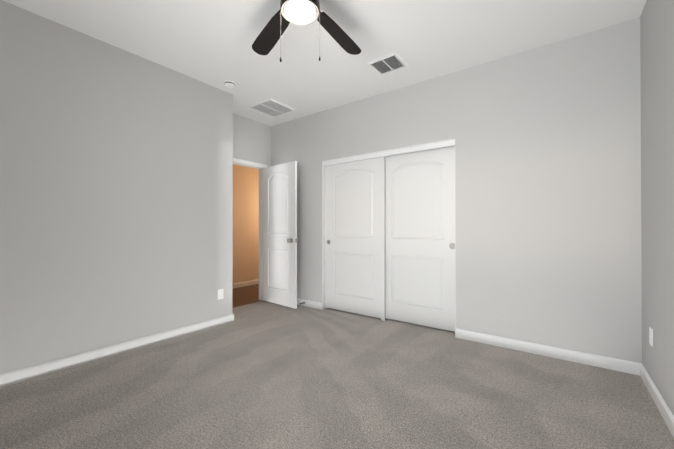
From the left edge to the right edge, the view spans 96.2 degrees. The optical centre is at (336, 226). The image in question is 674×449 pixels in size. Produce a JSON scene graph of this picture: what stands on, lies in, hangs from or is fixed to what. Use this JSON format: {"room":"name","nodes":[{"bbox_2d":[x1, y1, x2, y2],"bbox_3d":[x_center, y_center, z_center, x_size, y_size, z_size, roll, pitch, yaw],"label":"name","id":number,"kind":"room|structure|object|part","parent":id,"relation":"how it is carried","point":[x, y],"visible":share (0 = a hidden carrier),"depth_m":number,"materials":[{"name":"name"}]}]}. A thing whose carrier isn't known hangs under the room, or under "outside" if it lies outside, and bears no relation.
{"room":"empty bedroom","nodes":[
{"label":"empty bedroom","id":0,"kind":"room"},
{"bbox_2d":[0,0,232,373],"bbox_3d":[-2.125,-0.235,2.580,0.120,2.740,2.750,0,0,36],"label":"wall","id":1,"kind":"structure","parent":0,"point":[116,195],"depth_m":2.61,"materials":[{"name":"grey paint"}]},
{"bbox_2d":[0,313,233,387],"bbox_3d":[-2.031,1.089,2.588,0.014,0.092,2.644,0,0,36],"label":"baseboard","id":2,"kind":"structure","parent":1,"relation":"attached to","point":[27,373],"depth_m":2.60,"materials":[{"name":"white wood"}]},
{"bbox_2d":[218,289,222,299],"bbox_3d":[-1.352,0.784,3.515,0.008,0.114,0.070,0,0,36],"label":"outlet","id":3,"kind":"object","parent":1,"relation":"attached to","point":[220,293],"visible":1,"depth_m":3.51,"materials":[{"name":"white plastic"}]},
{"bbox_2d":[232,164,258,283],"bbox_3d":[-2.213,-0.222,5.374,0.120,2.740,5.200,0,0,36],"label":"wall","id":4,"kind":"structure","parent":0,"point":[245,223],"depth_m":5.87,"materials":[{"name":"beige paint"}]},
{"bbox_2d":[232,279,258,288],"bbox_3d":[-2.160,1.102,5.327,0.014,0.092,5.000,0,0,36],"label":"baseboard","id":5,"kind":"structure","parent":4,"relation":"attached to","point":[245,283],"depth_m":5.84,"materials":[{"name":"white wood"}]},
{"bbox_2d":[232,284,262,307],"bbox_3d":[-1.731,1.196,5.010,1.320,0.100,5.200,0,0,36],"label":"floor","id":6,"kind":"structure","parent":0,"point":[244,295],"depth_m":5.04,"materials":[{"name":"brown wood"}]},
{"bbox_2d":[233,113,270,166],"bbox_3d":[-1.407,-0.226,4.412,0.120,2.740,1.050,0,0,36],"label":"wall","id":7,"kind":"structure","parent":0,"point":[251,140],"depth_m":4.50,"materials":[{"name":"grey paint"}]},
{"bbox_2d":[233,158,267,300],"bbox_3d":[-1.410,0.089,4.406,0.152,2.108,0.896,0,0,36],"label":"door frame","id":8,"kind":"structure","parent":7,"relation":"attached to","point":[260,223],"depth_m":4.71,"materials":[{"name":"white wood"}]},
{"bbox_2d":[262,161,297,308],"bbox_3d":[-0.852,0.111,4.412,0.773,2.025,0.185,0,0,41],"label":"entry door","id":9,"kind":"structure","parent":7,"relation":"in","point":[279,236],"depth_m":4.36,"materials":[{"name":"white painted wood"},{"name":"satin nickel"}]},
{"bbox_2d":[3,0,646,125],"bbox_3d":[-0.277,-1.652,3.348,5.650,0.100,6.170,0,0,36],"label":"ceiling","id":10,"kind":"structure","parent":0,"point":[209,42],"depth_m":2.55,"materials":[{"name":"white paint"}]},
{"bbox_2d":[224,80,234,87],"bbox_3d":[-1.194,-1.579,3.360,0.126,0.044,0.126,0,0,36],"label":"smoke detector","id":11,"kind":"object","parent":10,"relation":"attached to","point":[229,83],"visible":1,"depth_m":3.33,"materials":[{"name":"white plastic"}]},
{"bbox_2d":[247,97,296,116],"bbox_3d":[-0.871,-1.589,4.066,0.470,0.019,0.470,0,0,36],"label":"ceiling vent","id":12,"kind":"object","parent":10,"relation":"in","point":[270,106],"visible":1,"depth_m":4.03,"materials":[{"name":"white metal"}]},
{"bbox_2d":[252,0,360,61],"bbox_3d":[-0.204,-1.324,1.963,1.326,0.569,1.277,0,0,36],"label":"ceiling fan","id":13,"kind":"object","parent":10,"relation":"hanging from","point":[302,12],"visible":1,"depth_m":2.15,"materials":[{"name":"black wood"}]},
{"bbox_3d":[-0.233,-1.340,1.916,0.196,0.069,0.196,0,0,36],"label":"glass","id":14,"kind":"part","parent":13,"relation":"part of","materials":[{"name":"white glass"}]},
{"bbox_2d":[366,51,408,74],"bbox_3d":[0.501,-1.594,2.979,0.310,0.019,0.310,0,0,36],"label":"ceiling vent","id":15,"kind":"object","parent":10,"relation":"in","point":[389,63],"visible":1,"depth_m":2.96,"materials":[{"name":"white metal"}]},
{"bbox_2d":[0,301,673,448],"bbox_3d":[-0.182,1.183,2.351,4.330,0.100,4.700,0,0,36],"label":"floor carpet","id":16,"kind":"object","parent":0,"point":[263,375],"visible":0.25,"depth_m":2.03,"materials":[{"name":"grey carpet"}]},
{"bbox_2d":[271,17,641,362],"bbox_3d":[0.683,-0.230,3.615,4.430,2.740,0.150,0,0,36],"label":"wall","id":17,"kind":"structure","parent":0,"point":[547,195],"depth_m":2.72,"materials":[{"name":"grey paint"}]},
{"bbox_2d":[297,298,321,309],"bbox_3d":[-0.629,1.098,4.475,1.050,0.092,0.014,0,0,36],"label":"baseboard","id":18,"kind":"structure","parent":17,"relation":"attached to","point":[313,304],"depth_m":4.28,"materials":[{"name":"white wood"}]},
{"bbox_2d":[325,157,385,317],"bbox_3d":[0.215,0.116,3.962,0.915,2.015,0.038,0,0,36],"label":"closet door","id":19,"kind":"structure","parent":17,"relation":"in","point":[355,240],"depth_m":3.92,"materials":[{"name":"white wood"}]},
{"bbox_2d":[322,138,455,327],"bbox_3d":[0.554,0.115,3.708,1.772,2.051,0.151,0,0,36],"label":"door frame","id":20,"kind":"structure","parent":17,"relation":"attached to","point":[323,237],"depth_m":4.17,"materials":[{"name":"white wood"}]},
{"bbox_2d":[323,139,454,165],"bbox_3d":[0.558,-0.878,3.718,1.764,0.057,0.127,0,0,36],"label":"rail","id":21,"kind":"object","parent":17,"relation":"attached to","point":[442,144],"visible":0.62,"depth_m":3.56,"materials":[{"name":"white wood"}]},
{"bbox_2d":[385,146,454,331],"bbox_3d":[0.923,0.114,3.495,0.915,2.015,0.038,0,0,36],"label":"closet door","id":22,"kind":"structure","parent":17,"relation":"in","point":[420,232],"depth_m":3.45,"materials":[{"name":"white wood"}]},
{"bbox_2d":[455,328,641,375],"bbox_3d":[1.769,1.089,2.705,1.370,0.092,0.014,0,0,36],"label":"baseboard","id":23,"kind":"structure","parent":17,"relation":"attached to","point":[621,365],"depth_m":2.61,"materials":[{"name":"white wood"}]},
{"bbox_2d":[640,0,673,414],"bbox_3d":[1.244,-0.244,0.746,0.120,2.740,3.800,0,0,36],"label":"wall","id":24,"kind":"structure","parent":0,"point":[657,124],"depth_m":1.91,"materials":[{"name":"grey paint"}]},
{"bbox_2d":[649,327,652,346],"bbox_3d":[2.137,0.747,2.058,0.008,0.114,0.070,0,0,36],"label":"outlet","id":25,"kind":"object","parent":24,"relation":"attached to","point":[651,336],"visible":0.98,"depth_m":2.04,"materials":[{"name":"white plastic"}]},
{"bbox_2d":[640,364,673,437],"bbox_3d":[1.226,1.080,0.828,0.014,0.092,3.680,0,0,36],"label":"baseboard","id":26,"kind":"structure","parent":24,"relation":"attached to","point":[667,415],"depth_m":1.87,"materials":[{"name":"white wood"}]}
]}

